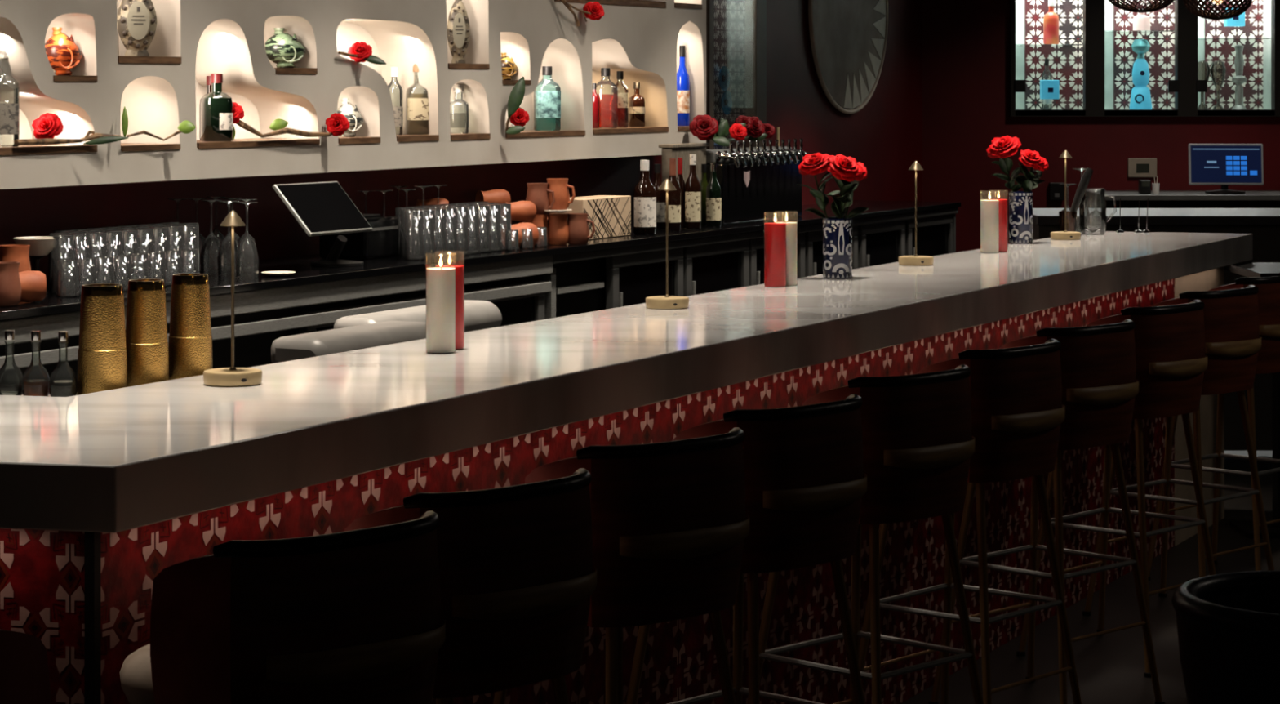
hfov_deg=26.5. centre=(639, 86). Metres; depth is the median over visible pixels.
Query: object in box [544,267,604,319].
open shelf
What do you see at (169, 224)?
glass
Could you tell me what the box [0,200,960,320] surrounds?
countertop
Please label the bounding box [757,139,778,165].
faucet
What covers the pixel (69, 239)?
glass
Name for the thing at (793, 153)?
faucet
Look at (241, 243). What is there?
wine glass
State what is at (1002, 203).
glass candle
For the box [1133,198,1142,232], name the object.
spoon
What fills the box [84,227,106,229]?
glass
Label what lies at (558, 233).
mug
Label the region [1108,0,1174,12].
pendant lamp
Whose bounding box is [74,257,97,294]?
glass
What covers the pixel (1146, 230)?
spoon
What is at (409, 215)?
glass
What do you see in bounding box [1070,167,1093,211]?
muddler
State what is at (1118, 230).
spoon
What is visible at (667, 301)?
table lamp
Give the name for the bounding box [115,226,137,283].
glass
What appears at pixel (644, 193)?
liquor bottle
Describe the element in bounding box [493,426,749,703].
bar stool
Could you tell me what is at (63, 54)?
bottle
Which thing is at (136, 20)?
decanter
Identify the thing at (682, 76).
liquor bottle
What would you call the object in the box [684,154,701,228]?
liquor bottle
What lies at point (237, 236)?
wine glass
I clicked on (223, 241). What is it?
wine glass
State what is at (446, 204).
glass
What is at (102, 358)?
cocktail shaker
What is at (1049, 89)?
gift box
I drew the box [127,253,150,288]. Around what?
glass
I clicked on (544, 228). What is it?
glass
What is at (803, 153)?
faucet
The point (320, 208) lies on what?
monitor
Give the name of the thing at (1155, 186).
pot
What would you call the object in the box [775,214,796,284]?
glass candle
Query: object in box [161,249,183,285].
glass
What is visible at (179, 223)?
glass
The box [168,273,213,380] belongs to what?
cocktail shaker
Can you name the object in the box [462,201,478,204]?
glass
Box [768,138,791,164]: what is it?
faucet
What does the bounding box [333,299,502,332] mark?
steel drainboard
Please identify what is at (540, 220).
mug
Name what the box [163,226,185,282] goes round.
glass
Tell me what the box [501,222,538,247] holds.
mug
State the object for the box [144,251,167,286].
glass
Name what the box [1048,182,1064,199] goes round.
wall socket
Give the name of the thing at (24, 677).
bar stool
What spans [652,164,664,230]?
liquor bottle
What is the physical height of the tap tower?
0.416 m
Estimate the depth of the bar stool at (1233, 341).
8.27 m
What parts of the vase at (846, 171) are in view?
rose stem, rose stem, rose stem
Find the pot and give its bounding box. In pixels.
[1151,177,1159,194]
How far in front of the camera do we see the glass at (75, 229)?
8.33 m
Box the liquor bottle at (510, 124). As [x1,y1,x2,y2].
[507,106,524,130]
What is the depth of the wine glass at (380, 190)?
9.88 m
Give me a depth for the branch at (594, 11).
11.08 m
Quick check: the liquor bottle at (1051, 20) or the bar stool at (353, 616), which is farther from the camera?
the liquor bottle at (1051, 20)
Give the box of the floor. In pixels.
[901,450,1279,703]
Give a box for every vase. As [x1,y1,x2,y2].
[797,151,868,279]
[986,135,1048,244]
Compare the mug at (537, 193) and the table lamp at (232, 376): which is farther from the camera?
the mug at (537, 193)
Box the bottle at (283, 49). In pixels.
[265,27,306,67]
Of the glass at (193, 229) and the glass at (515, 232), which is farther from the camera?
the glass at (515, 232)
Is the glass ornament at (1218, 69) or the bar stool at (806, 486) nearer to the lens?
the bar stool at (806, 486)
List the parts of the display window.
pane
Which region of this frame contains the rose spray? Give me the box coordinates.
[688,114,774,146]
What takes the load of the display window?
in the wall at (966, 43)
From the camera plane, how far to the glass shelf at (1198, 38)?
15.77 m
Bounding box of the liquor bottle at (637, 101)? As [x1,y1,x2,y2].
[628,82,644,126]
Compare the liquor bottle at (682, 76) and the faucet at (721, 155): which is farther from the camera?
the liquor bottle at (682, 76)
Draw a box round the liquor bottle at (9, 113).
[0,47,19,146]
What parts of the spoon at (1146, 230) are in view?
spoon rod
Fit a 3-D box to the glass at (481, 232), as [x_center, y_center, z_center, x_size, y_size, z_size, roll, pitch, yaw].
[-0.565,0.523,10.214,0.072,0.172,0.072,0,0,-41]
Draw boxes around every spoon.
[1115,198,1124,232]
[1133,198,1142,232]
[1142,198,1150,232]
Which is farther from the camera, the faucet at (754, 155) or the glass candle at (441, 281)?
the faucet at (754, 155)
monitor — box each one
[272,181,373,266]
[1187,143,1263,193]
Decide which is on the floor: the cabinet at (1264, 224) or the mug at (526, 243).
the cabinet at (1264, 224)
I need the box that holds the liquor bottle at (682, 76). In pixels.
[676,45,689,125]
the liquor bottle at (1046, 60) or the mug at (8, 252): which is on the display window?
the liquor bottle at (1046, 60)
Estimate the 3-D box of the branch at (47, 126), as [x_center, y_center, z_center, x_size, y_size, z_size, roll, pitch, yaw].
[-1.691,0.117,8.099,0.153,0.114,0.478,0,0,45]
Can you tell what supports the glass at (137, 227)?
on the counter at (551, 281)
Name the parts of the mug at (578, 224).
handle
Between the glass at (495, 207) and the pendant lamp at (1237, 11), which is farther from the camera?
the pendant lamp at (1237, 11)
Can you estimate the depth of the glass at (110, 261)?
8.03 m
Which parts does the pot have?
pot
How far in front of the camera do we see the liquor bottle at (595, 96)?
11.44 m
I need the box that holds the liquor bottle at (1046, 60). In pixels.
[1041,57,1052,109]
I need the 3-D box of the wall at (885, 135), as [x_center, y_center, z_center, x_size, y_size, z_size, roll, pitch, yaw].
[-1.509,0.030,9.333,0.102,3.200,16.900,0,0,26]
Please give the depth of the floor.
7.98 m
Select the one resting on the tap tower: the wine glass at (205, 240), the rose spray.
the rose spray
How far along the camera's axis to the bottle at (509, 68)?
10.72 m
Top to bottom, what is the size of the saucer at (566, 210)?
0.011 m
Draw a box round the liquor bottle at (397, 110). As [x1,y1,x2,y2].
[387,66,403,134]
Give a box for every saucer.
[261,271,295,275]
[544,208,571,212]
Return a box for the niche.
[0,0,706,189]
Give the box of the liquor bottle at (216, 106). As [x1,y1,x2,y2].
[200,73,232,141]
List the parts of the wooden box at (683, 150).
lid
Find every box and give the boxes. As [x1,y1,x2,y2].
[550,195,631,239]
[658,142,709,183]
[1040,80,1059,98]
[1223,7,1244,26]
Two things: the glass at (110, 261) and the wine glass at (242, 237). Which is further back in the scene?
the wine glass at (242, 237)
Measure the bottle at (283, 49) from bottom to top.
0.137 m
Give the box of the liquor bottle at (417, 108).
[405,63,429,134]
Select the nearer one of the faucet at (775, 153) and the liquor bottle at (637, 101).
the liquor bottle at (637, 101)
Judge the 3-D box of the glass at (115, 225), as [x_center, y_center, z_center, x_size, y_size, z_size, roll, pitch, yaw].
[-1.613,0.523,8.531,0.072,0.172,0.072,0,0,41]
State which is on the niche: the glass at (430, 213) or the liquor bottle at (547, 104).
the liquor bottle at (547, 104)
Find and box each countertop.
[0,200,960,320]
[0,231,1252,533]
[1084,190,1279,208]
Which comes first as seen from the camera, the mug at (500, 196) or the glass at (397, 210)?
the glass at (397, 210)
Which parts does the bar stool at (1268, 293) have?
leg, leg, backrest, leg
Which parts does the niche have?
panel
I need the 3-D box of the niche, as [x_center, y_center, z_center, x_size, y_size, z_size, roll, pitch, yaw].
[-0.973,-0.411,9.963,0.299,1.418,5.181,0,0,26]
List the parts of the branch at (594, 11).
stem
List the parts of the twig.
stem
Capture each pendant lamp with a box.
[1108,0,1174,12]
[1182,0,1252,19]
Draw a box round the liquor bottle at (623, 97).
[611,71,628,127]
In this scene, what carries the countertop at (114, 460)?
on the bar
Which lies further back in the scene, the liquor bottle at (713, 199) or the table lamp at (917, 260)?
the liquor bottle at (713, 199)
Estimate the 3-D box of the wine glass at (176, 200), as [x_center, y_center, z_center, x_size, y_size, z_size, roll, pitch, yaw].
[-1.521,0.489,8.945,0.074,0.240,0.073,0,0,0]
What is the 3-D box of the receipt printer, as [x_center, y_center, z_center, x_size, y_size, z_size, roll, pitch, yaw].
[-0.998,0.533,9.689,0.204,0.152,0.227,0,0,26]
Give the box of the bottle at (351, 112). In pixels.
[337,97,363,137]
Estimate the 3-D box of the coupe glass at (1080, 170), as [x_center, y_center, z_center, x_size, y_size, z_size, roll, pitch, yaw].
[1.690,0.437,10.417,0.068,0.245,0.067,0,0,0]
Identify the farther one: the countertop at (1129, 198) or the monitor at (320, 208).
the countertop at (1129, 198)
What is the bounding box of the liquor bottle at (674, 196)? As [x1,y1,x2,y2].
[664,158,680,231]
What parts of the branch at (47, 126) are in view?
stem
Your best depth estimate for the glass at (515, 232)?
10.11 m
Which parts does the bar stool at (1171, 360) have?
leg, leg, leg, backrest, leg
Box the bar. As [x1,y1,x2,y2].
[0,266,1224,703]
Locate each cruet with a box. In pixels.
[0,329,22,395]
[22,330,49,395]
[48,331,77,396]
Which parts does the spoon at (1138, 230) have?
spoon rod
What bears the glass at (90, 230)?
on the counter at (551, 281)
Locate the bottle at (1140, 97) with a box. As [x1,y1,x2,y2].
[1129,37,1151,109]
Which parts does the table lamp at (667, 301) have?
lamp shade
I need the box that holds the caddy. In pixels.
[1058,210,1076,231]
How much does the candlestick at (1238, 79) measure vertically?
0.382 m
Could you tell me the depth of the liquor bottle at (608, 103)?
11.48 m
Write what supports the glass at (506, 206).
on the counter at (551, 281)
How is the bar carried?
on the floor
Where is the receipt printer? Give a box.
[319,213,398,259]
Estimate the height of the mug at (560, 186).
0.118 m
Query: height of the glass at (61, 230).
0.172 m
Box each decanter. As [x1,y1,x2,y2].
[116,0,156,56]
[447,0,470,63]
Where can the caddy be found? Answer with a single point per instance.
(1071, 216)
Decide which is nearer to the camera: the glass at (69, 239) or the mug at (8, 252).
the mug at (8, 252)
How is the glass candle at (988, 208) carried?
on the countertop at (114, 460)
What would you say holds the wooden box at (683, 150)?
on the counter at (551, 281)
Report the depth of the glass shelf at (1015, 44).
15.76 m
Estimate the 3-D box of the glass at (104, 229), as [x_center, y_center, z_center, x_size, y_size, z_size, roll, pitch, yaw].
[-1.622,0.523,8.330,0.072,0.172,0.072,0,0,8]
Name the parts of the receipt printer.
lid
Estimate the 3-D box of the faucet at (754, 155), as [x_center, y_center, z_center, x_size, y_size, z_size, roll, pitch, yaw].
[0.484,0.301,12.225,0.107,0.119,0.072,0,0,0]
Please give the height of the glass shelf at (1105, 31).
0.006 m
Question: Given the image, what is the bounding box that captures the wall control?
[1128,157,1156,177]
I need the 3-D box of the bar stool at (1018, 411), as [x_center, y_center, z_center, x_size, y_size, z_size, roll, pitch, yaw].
[0.787,1.123,6.584,0.452,1.014,0.447,0,0,41]
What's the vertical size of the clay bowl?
0.052 m
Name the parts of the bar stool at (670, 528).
leg, leg, leg, backrest, leg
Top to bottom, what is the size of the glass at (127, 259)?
0.105 m
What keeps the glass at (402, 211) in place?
on the counter at (551, 281)
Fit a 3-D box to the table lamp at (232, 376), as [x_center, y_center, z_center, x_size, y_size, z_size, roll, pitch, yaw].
[-0.765,0.397,5.114,0.110,0.326,0.110,0,0,-9]
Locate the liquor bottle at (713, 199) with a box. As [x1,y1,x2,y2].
[706,162,721,226]
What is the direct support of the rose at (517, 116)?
attached to the niche
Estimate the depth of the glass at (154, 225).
8.57 m
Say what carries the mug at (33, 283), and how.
on the counter at (551, 281)
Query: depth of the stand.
8.01 m
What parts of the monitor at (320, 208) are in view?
frame, stand arm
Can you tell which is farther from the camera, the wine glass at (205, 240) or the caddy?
the caddy
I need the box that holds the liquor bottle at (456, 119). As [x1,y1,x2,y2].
[449,84,468,133]
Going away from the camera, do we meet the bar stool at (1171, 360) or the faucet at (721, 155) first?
the bar stool at (1171, 360)
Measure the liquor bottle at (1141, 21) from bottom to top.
0.130 m
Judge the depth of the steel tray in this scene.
5.14 m
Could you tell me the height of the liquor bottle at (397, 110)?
0.251 m
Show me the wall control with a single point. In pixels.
(1137, 166)
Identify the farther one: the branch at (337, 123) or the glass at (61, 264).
the branch at (337, 123)
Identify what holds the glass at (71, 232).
on the counter at (551, 281)
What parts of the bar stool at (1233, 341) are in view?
leg, leg, leg, backrest, leg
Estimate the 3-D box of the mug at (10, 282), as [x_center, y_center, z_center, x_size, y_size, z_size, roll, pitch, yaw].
[-1.772,0.549,7.548,0.100,0.120,0.114,0,0,33]
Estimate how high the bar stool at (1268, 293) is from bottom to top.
1.014 m
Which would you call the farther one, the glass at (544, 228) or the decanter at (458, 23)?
the decanter at (458, 23)
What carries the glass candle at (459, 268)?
on the countertop at (114, 460)
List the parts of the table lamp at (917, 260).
lamp shade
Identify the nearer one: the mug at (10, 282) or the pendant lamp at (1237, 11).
the mug at (10, 282)
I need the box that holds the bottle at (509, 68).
[501,52,517,79]
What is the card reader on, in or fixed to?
on the countertop at (1129, 198)
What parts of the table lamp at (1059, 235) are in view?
lamp shade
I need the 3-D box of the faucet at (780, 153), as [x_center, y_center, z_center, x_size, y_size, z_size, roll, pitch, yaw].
[0.612,0.301,12.486,0.107,0.119,0.072,0,0,0]
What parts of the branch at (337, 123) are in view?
stem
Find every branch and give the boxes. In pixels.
[13,106,128,145]
[231,102,349,140]
[337,41,386,64]
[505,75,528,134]
[560,0,604,26]
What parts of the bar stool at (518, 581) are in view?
leg, leg, leg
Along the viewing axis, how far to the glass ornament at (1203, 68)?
15.84 m
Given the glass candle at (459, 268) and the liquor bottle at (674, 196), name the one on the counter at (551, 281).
the liquor bottle at (674, 196)
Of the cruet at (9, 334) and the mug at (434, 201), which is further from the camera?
the mug at (434, 201)
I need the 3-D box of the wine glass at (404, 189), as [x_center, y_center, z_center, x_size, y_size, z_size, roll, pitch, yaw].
[-0.857,0.493,9.981,0.070,0.232,0.069,0,0,0]
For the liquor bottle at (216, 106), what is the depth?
8.90 m
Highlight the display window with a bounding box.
[1009,0,1279,116]
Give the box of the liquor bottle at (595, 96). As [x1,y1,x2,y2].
[592,83,599,128]
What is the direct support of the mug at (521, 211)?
on the mug at (540, 220)
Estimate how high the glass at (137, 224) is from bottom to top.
0.172 m
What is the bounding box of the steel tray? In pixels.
[0,391,77,396]
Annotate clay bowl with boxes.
[13,235,54,255]
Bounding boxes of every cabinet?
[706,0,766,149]
[1032,208,1279,450]
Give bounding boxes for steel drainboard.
[271,320,426,363]
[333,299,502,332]
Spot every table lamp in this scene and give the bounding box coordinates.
[203,210,262,386]
[645,178,688,309]
[898,160,933,266]
[1050,150,1080,239]
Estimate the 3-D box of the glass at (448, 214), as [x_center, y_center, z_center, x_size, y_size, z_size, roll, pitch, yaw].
[-0.711,0.523,9.915,0.072,0.172,0.072,0,0,8]
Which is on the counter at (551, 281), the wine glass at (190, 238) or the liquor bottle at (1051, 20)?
the wine glass at (190, 238)
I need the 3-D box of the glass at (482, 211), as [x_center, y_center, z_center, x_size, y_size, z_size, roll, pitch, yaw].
[-0.601,0.523,10.139,0.072,0.172,0.072,0,0,16]
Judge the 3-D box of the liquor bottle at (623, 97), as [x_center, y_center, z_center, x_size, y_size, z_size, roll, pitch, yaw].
[-0.086,0.055,11.646,0.072,0.241,0.072,0,0,-12]
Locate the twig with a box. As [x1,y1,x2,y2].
[127,120,195,140]
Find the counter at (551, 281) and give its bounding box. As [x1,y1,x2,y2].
[0,200,960,391]
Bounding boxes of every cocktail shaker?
[76,283,127,395]
[125,278,168,386]
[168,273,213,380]
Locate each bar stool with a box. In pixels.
[0,628,51,703]
[120,510,445,703]
[344,467,596,703]
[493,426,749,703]
[626,393,866,703]
[746,364,983,703]
[858,338,1081,703]
[928,319,1164,703]
[1016,299,1216,677]
[1082,284,1274,615]
[1147,275,1279,580]
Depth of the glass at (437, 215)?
9.82 m
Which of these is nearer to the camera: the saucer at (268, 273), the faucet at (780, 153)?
the saucer at (268, 273)
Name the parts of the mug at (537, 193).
handle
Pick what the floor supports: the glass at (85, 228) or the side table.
the side table
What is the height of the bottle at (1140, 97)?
0.419 m
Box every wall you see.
[0,0,922,281]
[922,0,1279,252]
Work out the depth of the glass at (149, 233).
8.34 m
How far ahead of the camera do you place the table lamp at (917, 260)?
8.51 m
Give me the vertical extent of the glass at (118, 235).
0.172 m
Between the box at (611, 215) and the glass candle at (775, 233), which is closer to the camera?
the glass candle at (775, 233)
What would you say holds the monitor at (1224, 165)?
on the countertop at (1129, 198)
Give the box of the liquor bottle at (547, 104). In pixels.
[533,66,560,130]
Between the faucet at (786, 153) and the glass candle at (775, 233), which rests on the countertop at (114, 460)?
the glass candle at (775, 233)
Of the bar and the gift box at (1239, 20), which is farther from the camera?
the gift box at (1239, 20)
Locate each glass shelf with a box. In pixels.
[1015,44,1082,45]
[1104,30,1174,32]
[1197,37,1271,39]
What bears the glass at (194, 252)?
on the counter at (551, 281)
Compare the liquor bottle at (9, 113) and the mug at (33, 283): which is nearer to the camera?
the mug at (33, 283)
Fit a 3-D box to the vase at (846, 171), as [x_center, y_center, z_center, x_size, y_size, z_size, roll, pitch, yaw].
[0.563,0.376,7.944,0.212,0.366,0.146,0,0,4]
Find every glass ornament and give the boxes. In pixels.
[1197,59,1210,109]
[1209,59,1226,109]
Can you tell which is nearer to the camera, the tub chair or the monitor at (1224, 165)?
the tub chair
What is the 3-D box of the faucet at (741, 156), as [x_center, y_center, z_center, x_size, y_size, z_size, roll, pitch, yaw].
[0.419,0.301,12.094,0.107,0.119,0.072,0,0,0]
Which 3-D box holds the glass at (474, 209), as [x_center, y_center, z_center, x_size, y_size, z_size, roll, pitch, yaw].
[-0.618,0.523,9.924,0.072,0.172,0.072,0,0,-16]
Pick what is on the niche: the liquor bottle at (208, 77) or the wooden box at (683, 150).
the liquor bottle at (208, 77)
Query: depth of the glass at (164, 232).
8.41 m
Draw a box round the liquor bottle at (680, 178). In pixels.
[676,157,685,228]
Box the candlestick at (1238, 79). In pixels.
[1231,44,1246,109]
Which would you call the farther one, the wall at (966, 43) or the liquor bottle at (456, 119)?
the wall at (966, 43)
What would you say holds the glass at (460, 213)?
on the counter at (551, 281)
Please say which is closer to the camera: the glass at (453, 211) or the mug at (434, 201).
the glass at (453, 211)
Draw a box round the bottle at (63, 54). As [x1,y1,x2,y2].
[44,26,81,75]
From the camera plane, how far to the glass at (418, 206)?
9.97 m
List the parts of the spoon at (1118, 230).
spoon rod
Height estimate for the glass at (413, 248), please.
0.172 m
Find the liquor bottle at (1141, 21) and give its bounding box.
[1133,12,1150,30]
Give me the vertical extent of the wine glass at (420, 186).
0.240 m
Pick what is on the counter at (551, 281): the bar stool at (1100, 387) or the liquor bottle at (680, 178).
the liquor bottle at (680, 178)
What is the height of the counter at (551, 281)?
1.020 m
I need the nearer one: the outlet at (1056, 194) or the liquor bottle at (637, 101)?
the liquor bottle at (637, 101)
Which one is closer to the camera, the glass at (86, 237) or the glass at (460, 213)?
the glass at (86, 237)
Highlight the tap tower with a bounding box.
[706,127,807,224]
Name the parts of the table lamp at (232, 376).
lamp shade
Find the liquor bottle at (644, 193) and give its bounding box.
[633,160,656,234]
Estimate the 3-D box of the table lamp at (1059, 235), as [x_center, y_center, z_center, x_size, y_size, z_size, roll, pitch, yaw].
[1.558,0.397,9.960,0.110,0.326,0.110,0,0,9]
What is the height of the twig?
0.064 m
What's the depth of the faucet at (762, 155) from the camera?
12.27 m
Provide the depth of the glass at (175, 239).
8.72 m
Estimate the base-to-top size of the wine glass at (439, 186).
0.240 m
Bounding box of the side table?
[1224,262,1279,538]
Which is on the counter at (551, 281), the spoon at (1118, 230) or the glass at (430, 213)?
the glass at (430, 213)
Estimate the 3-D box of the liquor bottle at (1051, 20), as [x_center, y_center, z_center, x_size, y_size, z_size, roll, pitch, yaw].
[2.392,-0.374,15.820,0.090,0.260,0.090,0,0,0]
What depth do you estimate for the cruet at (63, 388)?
5.07 m
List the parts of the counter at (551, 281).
door glass, handle, fridge door, door glass, handle, fridge door, door glass, handle, fridge door, door glass, handle, door glass, fridge door, handle, fridge door, door glass, fridge door, door glass, panel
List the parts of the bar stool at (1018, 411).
leg, leg, leg, backrest, leg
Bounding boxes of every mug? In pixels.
[0,244,31,271]
[0,261,21,306]
[18,270,46,302]
[416,197,448,218]
[475,189,511,203]
[500,200,536,221]
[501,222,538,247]
[523,213,548,244]
[525,182,555,213]
[546,177,575,209]
[546,213,568,244]
[566,213,595,244]
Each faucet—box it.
[715,141,739,168]
[722,140,746,167]
[730,140,753,166]
[737,140,759,166]
[744,139,766,165]
[751,139,772,165]
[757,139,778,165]
[765,138,785,164]
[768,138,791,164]
[777,138,797,164]
[780,137,803,162]
[786,137,807,156]
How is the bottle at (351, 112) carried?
on the niche
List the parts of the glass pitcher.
handle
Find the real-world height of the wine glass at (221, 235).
0.240 m
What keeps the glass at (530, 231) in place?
on the counter at (551, 281)
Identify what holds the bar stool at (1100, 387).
on the floor
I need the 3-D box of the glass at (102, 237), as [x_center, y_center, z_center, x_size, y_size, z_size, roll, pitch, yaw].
[-1.626,0.523,8.141,0.072,0.172,0.072,0,0,-25]
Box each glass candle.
[426,257,455,352]
[435,255,463,349]
[764,214,786,286]
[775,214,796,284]
[980,193,998,252]
[990,193,1007,251]
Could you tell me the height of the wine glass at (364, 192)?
0.232 m
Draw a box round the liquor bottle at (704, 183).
[700,164,707,226]
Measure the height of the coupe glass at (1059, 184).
0.180 m
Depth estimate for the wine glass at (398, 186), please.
10.09 m
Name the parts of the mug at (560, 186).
handle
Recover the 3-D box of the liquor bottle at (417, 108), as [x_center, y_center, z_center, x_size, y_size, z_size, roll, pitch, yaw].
[-0.826,0.044,10.136,0.088,0.272,0.087,0,0,-17]
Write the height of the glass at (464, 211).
0.172 m
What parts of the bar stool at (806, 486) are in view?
leg, leg, leg, backrest, leg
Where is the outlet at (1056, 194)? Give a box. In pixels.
[1054,192,1059,196]
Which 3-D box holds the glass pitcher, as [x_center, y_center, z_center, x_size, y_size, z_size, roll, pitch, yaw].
[1.718,0.471,10.246,0.127,0.173,0.100,0,0,32]
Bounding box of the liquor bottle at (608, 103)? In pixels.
[596,67,617,128]
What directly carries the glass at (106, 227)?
on the counter at (551, 281)
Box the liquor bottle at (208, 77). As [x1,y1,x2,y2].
[199,75,211,140]
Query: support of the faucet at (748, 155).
on the tap tower
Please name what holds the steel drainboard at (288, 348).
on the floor
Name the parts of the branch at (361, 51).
stem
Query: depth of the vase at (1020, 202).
9.68 m
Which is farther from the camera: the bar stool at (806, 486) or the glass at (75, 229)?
the glass at (75, 229)
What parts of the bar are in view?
return tile panel, corner trim, panel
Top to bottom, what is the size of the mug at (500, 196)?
0.080 m
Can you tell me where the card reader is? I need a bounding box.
[1137,179,1151,193]
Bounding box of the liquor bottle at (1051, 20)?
[1043,0,1058,44]
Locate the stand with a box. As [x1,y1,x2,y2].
[29,254,50,293]
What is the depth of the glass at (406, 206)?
9.90 m
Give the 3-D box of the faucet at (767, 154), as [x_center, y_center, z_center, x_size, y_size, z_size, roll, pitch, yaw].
[0.548,0.301,12.356,0.107,0.119,0.072,0,0,0]
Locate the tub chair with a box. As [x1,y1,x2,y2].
[1171,570,1279,703]
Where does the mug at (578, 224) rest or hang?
on the counter at (551, 281)
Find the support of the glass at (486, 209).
on the counter at (551, 281)
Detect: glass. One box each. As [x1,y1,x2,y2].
[48,232,71,291]
[51,234,75,293]
[53,229,75,288]
[56,259,79,297]
[64,231,88,289]
[67,232,92,291]
[70,228,90,286]
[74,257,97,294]
[81,229,104,286]
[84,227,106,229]
[84,231,108,284]
[93,256,115,283]
[98,228,120,283]
[100,226,121,283]
[100,230,124,288]
[111,254,133,291]
[115,225,136,281]
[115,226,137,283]
[116,229,140,287]
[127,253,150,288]
[129,223,151,278]
[131,226,153,253]
[133,227,155,279]
[143,222,164,278]
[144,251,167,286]
[146,224,168,279]
[147,226,170,283]
[158,222,179,276]
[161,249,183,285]
[162,223,183,279]
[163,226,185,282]
[167,198,188,271]
[177,224,199,273]
[178,222,199,225]
[178,248,199,273]
[186,197,208,270]
[200,199,222,273]
[205,195,226,267]
[217,200,239,275]
[222,197,243,270]
[235,198,257,271]
[235,201,258,277]
[355,190,374,193]
[374,189,393,215]
[390,185,407,188]
[395,207,413,255]
[397,188,415,252]
[399,208,418,257]
[404,209,424,260]
[406,206,424,253]
[411,207,429,256]
[414,185,431,205]
[415,208,435,258]
[417,205,435,231]
[423,206,443,255]
[426,208,447,257]
[429,184,447,231]
[435,205,454,253]
[438,207,458,256]
[440,203,457,205]
[447,204,465,253]
[449,206,469,254]
[457,204,475,251]
[461,205,479,253]
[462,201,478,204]
[469,203,487,250]
[471,204,491,252]
[480,202,497,248]
[482,204,501,251]
[493,203,511,250]
[505,229,519,250]
[520,228,533,248]
[533,226,547,247]
[1058,183,1076,224]
[1072,168,1090,231]
[1087,189,1101,226]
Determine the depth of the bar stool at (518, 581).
4.17 m
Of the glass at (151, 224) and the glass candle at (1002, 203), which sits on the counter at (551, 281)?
the glass at (151, 224)
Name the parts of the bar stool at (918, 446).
leg, leg, leg, backrest, leg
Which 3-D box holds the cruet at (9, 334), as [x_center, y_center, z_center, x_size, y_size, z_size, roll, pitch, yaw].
[-1.182,0.519,5.102,0.052,0.122,0.052,0,0,26]
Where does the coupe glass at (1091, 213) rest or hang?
on the countertop at (114, 460)
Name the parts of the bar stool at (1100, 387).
leg, leg, leg, backrest, leg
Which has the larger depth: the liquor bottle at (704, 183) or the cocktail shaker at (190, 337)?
the liquor bottle at (704, 183)
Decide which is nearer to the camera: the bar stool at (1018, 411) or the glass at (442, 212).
the bar stool at (1018, 411)
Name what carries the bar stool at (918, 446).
on the floor
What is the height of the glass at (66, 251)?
0.172 m
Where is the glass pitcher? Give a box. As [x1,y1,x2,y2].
[1079,187,1116,235]
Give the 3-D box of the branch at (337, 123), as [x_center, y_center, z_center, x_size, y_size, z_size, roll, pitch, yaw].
[-1.196,0.115,9.156,0.077,0.129,0.583,0,0,35]
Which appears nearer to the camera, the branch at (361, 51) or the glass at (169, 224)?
the glass at (169, 224)
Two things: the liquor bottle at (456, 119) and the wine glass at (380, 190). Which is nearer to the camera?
the wine glass at (380, 190)
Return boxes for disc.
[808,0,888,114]
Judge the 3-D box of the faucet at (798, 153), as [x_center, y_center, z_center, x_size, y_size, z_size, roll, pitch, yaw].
[0.708,0.301,12.683,0.107,0.119,0.072,0,0,0]
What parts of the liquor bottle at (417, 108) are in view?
bottle glass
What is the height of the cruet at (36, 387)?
0.122 m
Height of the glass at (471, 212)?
0.172 m
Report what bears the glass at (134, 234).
on the counter at (551, 281)

